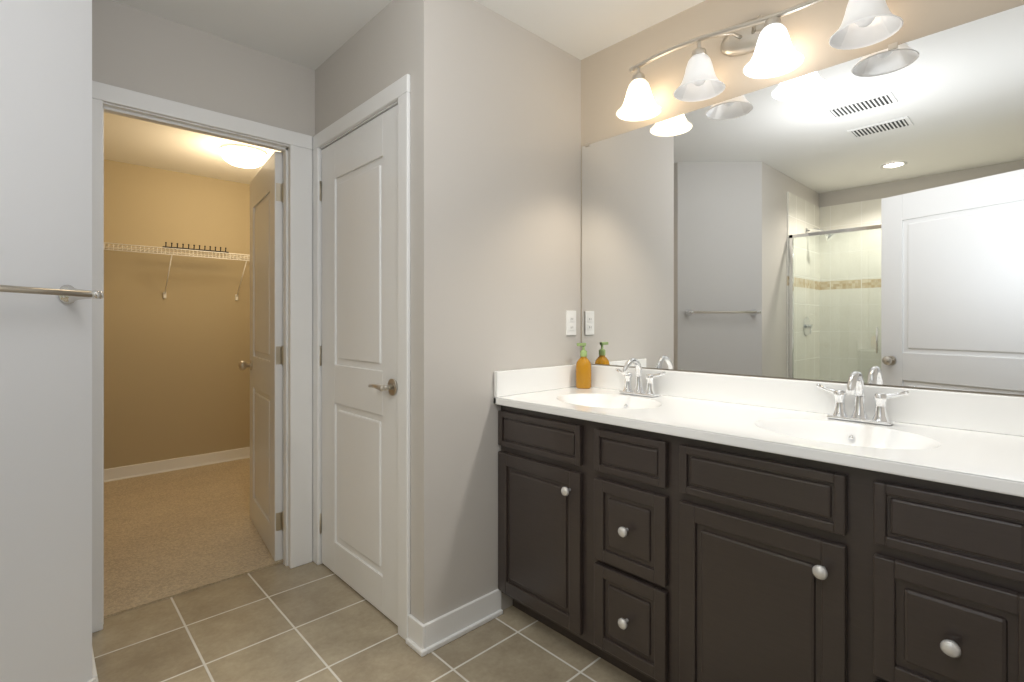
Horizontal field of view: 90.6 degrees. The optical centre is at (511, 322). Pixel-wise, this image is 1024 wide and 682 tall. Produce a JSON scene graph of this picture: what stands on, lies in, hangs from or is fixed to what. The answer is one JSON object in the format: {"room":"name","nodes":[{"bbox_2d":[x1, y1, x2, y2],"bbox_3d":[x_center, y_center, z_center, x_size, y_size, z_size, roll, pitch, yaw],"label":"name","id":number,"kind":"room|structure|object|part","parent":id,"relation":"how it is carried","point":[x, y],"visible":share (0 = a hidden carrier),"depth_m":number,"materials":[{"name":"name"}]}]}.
{"room":"bathroom","nodes":[
{"label":"bathroom","id":0,"kind":"room"},
{"bbox_2d":[0,0,91,681],"bbox_3d":[-1.339,-0.040,1.221,0.100,2.440,0.650,0,0,2],"label":"wall","id":1,"kind":"structure","parent":0,"point":[45,350],"depth_m":1.40,"materials":[{"name":"white paint"}]},
{"bbox_2d":[0,285,103,303],"bbox_3d":[-1.243,-0.082,1.209,0.094,0.056,0.556,0,0,2],"label":"towel rail","id":2,"kind":"object","parent":1,"relation":"attached to","point":[68,294],"visible":1,"depth_m":1.38,"materials":[{"name":"silver metal"}]},
{"bbox_2d":[104,159,249,468],"bbox_3d":[-2.496,-0.040,4.301,2.350,2.440,0.100,0,0,-43],"label":"wall","id":3,"kind":"structure","parent":0,"point":[176,382],"depth_m":4.04,"materials":[{"name":"paint"}]},
{"bbox_2d":[104,242,249,299],"bbox_3d":[-2.355,-0.401,4.155,2.145,0.412,0.300,0,0,-43],"label":"wire closet shelf","id":4,"kind":"object","parent":3,"relation":"attached to","point":[165,247],"visible":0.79,"depth_m":3.90,"materials":[{"name":"white metal"}]},
{"bbox_2d":[104,112,280,183],"bbox_3d":[-1.714,-1.235,3.471,2.150,0.050,2.180,0,0,-43],"label":"ceiling","id":5,"kind":"structure","parent":0,"point":[141,142],"depth_m":3.54,"materials":[{"name":"paint"}]},
{"bbox_2d":[219,143,267,167],"bbox_3d":[-1.878,-1.153,3.550,0.304,0.114,0.304,0,0,-43],"label":"closet ceiling light","id":6,"kind":"object","parent":5,"relation":"attached to","point":[242,155],"visible":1,"depth_m":3.46,"materials":[{"name":"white glass"}]},
{"bbox_2d":[104,458,282,617],"bbox_3d":[-1.725,1.206,3.482,2.250,0.068,2.250,0,0,-43],"label":"floor","id":7,"kind":"structure","parent":0,"point":[169,534],"depth_m":2.81,"materials":[{"name":"beige carpet"}]},
{"bbox_2d":[92,0,314,150],"bbox_3d":[-0.932,-0.040,2.642,2.350,2.440,0.100,0,0,-43],"label":"wall","id":8,"kind":"structure","parent":0,"point":[140,51],"depth_m":2.18,"materials":[{"name":"paint"}]},
{"bbox_2d":[92,81,311,632],"bbox_3d":[-1.348,0.129,2.250,0.875,2.103,0.132,0,0,-43],"label":"door frame","id":9,"kind":"structure","parent":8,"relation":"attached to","point":[171,122],"depth_m":2.43,"materials":[{"name":"white wood"}]},
{"bbox_2d":[238,151,282,560],"bbox_3d":[-1.357,0.164,2.781,0.173,2.017,0.717,0,0,-36],"label":"closet door","id":10,"kind":"structure","parent":9,"relation":"attached to","point":[265,364],"depth_m":2.65,"materials":[{"name":"white wood"}]},
{"bbox_2d":[315,67,318,134],"bbox_3d":[-0.927,-0.040,2.541,0.100,2.440,0.053,0,0,-43],"label":"wall","id":11,"kind":"structure","parent":0,"point":[317,101],"depth_m":2.50,"materials":[{"name":"paint"}]},
{"bbox_2d":[92,561,640,681],"bbox_3d":[-0.447,1.210,1.251,2.850,0.060,2.750,0,0,-43],"label":"floor","id":12,"kind":"structure","parent":0,"point":[312,621],"depth_m":1.86,"materials":[{"name":"beige tile"}]},
{"bbox_2d":[494,382,1023,681],"bbox_3d":[0.675,0.739,1.644,0.572,0.882,1.609,0,0,-43],"label":"bathroom vanity","id":13,"kind":"object","parent":12,"relation":"on","point":[655,525],"depth_m":1.36,"materials":[{"name":"brown wood"}]},
{"bbox_2d":[494,363,1023,511],"bbox_3d":[0.679,0.298,1.649,0.559,0.206,1.609,0,0,-43],"label":"countertop","id":14,"kind":"structure","parent":13,"relation":"on","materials":[{"name":"white stone"}]},
{"bbox_2d":[576,343,590,388],"bbox_3d":[0.326,0.194,2.318,0.077,0.206,0.071,0,0,-43],"label":"soap bottle","id":15,"kind":"object","parent":14,"relation":"on","point":[583,372],"visible":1,"depth_m":2.29,"materials":[{"name":"orange plastic"}]},
{"bbox_2d":[615,358,665,397],"bbox_3d":[0.493,0.220,2.070,0.141,0.155,0.237,0,0,-43],"label":"faucet","id":16,"kind":"object","parent":14,"relation":"on","point":[628,392],"depth_m":2.08,"materials":[{"name":"silver metal"}]},
{"bbox_2d":[816,371,909,425],"bbox_3d":[1.023,0.220,1.508,0.141,0.155,0.237,0,0,-43],"label":"faucet","id":17,"kind":"object","parent":14,"relation":"on","point":[855,385],"depth_m":1.52,"materials":[{"name":"silver metal"}]},
{"bbox_2d":[319,0,446,623],"bbox_3d":[-0.595,-0.040,2.188,0.100,2.440,0.917,0,0,-43],"label":"wall","id":18,"kind":"structure","parent":0,"point":[425,45],"depth_m":1.86,"materials":[{"name":"paint"}]},
{"bbox_2d":[88,447,502,681],"bbox_3d":[-1.123,1.130,2.180,3.060,0.100,4.870,0,0,-43],"label":"baseboard","id":19,"kind":"structure","parent":18,"relation":"attached to","point":[422,639],"depth_m":1.98,"materials":[{"name":"white wood"}]},
{"bbox_2d":[312,74,409,639],"bbox_3d":[-0.642,0.159,2.239,0.100,2.042,0.779,0,0,-43],"label":"door frame","id":20,"kind":"structure","parent":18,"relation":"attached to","point":[389,107],"depth_m":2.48,"materials":[{"name":"white wood"}]},
{"bbox_2d":[320,105,397,625],"bbox_3d":[-0.666,0.164,2.223,0.163,2.017,0.762,0,0,-43],"label":"door","id":21,"kind":"structure","parent":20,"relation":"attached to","point":[359,356],"depth_m":2.18,"materials":[{"name":"white wood"}]},
{"bbox_2d":[112,0,704,69],"bbox_3d":[-1.059,-1.310,1.464,4.250,0.100,6.300,0,0,-43],"label":"ceiling","id":22,"kind":"structure","parent":0,"point":[313,34],"depth_m":2.10,"materials":[{"name":"paint"}]},
{"bbox_2d":[447,0,580,612],"bbox_3d":[0.009,-0.040,2.196,0.790,2.440,0.100,0,0,-43],"label":"wall","id":23,"kind":"structure","parent":0,"point":[513,192],"depth_m":2.06,"materials":[{"name":"paint"}]},
{"bbox_2d":[494,364,575,393],"bbox_3d":[0.128,0.247,2.222,0.536,0.103,0.018,0,0,-43],"label":"backsplash","id":24,"kind":"structure","parent":23,"relation":"attached to","point":[505,381],"depth_m":2.18,"materials":[{"name":"white stone"}]},
{"bbox_2d":[566,310,575,334],"bbox_3d":[0.278,0.000,2.375,0.070,0.116,0.008,0,0,-43],"label":"electrical outlet plate","id":25,"kind":"object","parent":23,"relation":"attached to","point":[570,322],"visible":1,"depth_m":2.37,"materials":[{"name":"white plastic"}]},
{"bbox_2d":[581,0,1023,396],"bbox_3d":[0.598,-0.040,2.235,0.120,2.440,2.590,0,0,-43],"label":"wall","id":26,"kind":"structure","parent":0,"point":[606,76],"depth_m":1.94,"materials":[{"name":"paint"}]},
{"bbox_2d":[616,0,903,120],"bbox_3d":[0.789,-0.975,1.780,0.224,0.255,0.945,0,0,-43],"label":"sconce","id":27,"kind":"object","parent":26,"relation":"attached to","point":[864,23],"visible":1,"depth_m":1.74,"materials":[{"name":"white glass"}]},
{"bbox_3d":[0.511,-0.913,2.043,0.180,0.130,0.180,0,0,-43],"label":"lamp shade","id":28,"kind":"part","parent":27,"relation":"part of","materials":[{"name":"white glass"}]},
{"bbox_3d":[0.685,-0.913,1.858,0.180,0.130,0.180,0,0,-43],"label":"lamp shade","id":29,"kind":"part","parent":27,"relation":"part of","materials":[{"name":"white glass"}]},
{"bbox_3d":[0.860,-0.913,1.672,0.180,0.130,0.180,0,0,-43],"label":"lamp shade","id":30,"kind":"part","parent":27,"relation":"part of","materials":[{"name":"white glass"}]},
{"bbox_3d":[1.035,-0.913,1.487,0.180,0.130,0.180,0,0,-43],"label":"lamp shade","id":31,"kind":"part","parent":27,"relation":"part of","materials":[{"name":"white glass"}]},
{"bbox_2d":[582,5,1023,394],"bbox_3d":[0.881,-0.330,1.838,0.009,1.040,1.593,0,0,-43],"label":"mirror","id":32,"kind":"object","parent":26,"relation":"attached to","point":[863,215],"visible":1,"depth_m":1.65,"materials":[{"name":"clear glass"}]},
{"bbox_2d":[591,365,1023,429],"bbox_3d":[0.876,0.247,1.834,0.019,0.103,1.609,0,0,-43],"label":"backsplash","id":33,"kind":"structure","parent":26,"relation":"attached to","point":[1003,412],"depth_m":1.61,"materials":[{"name":"white stone"}]}
]}

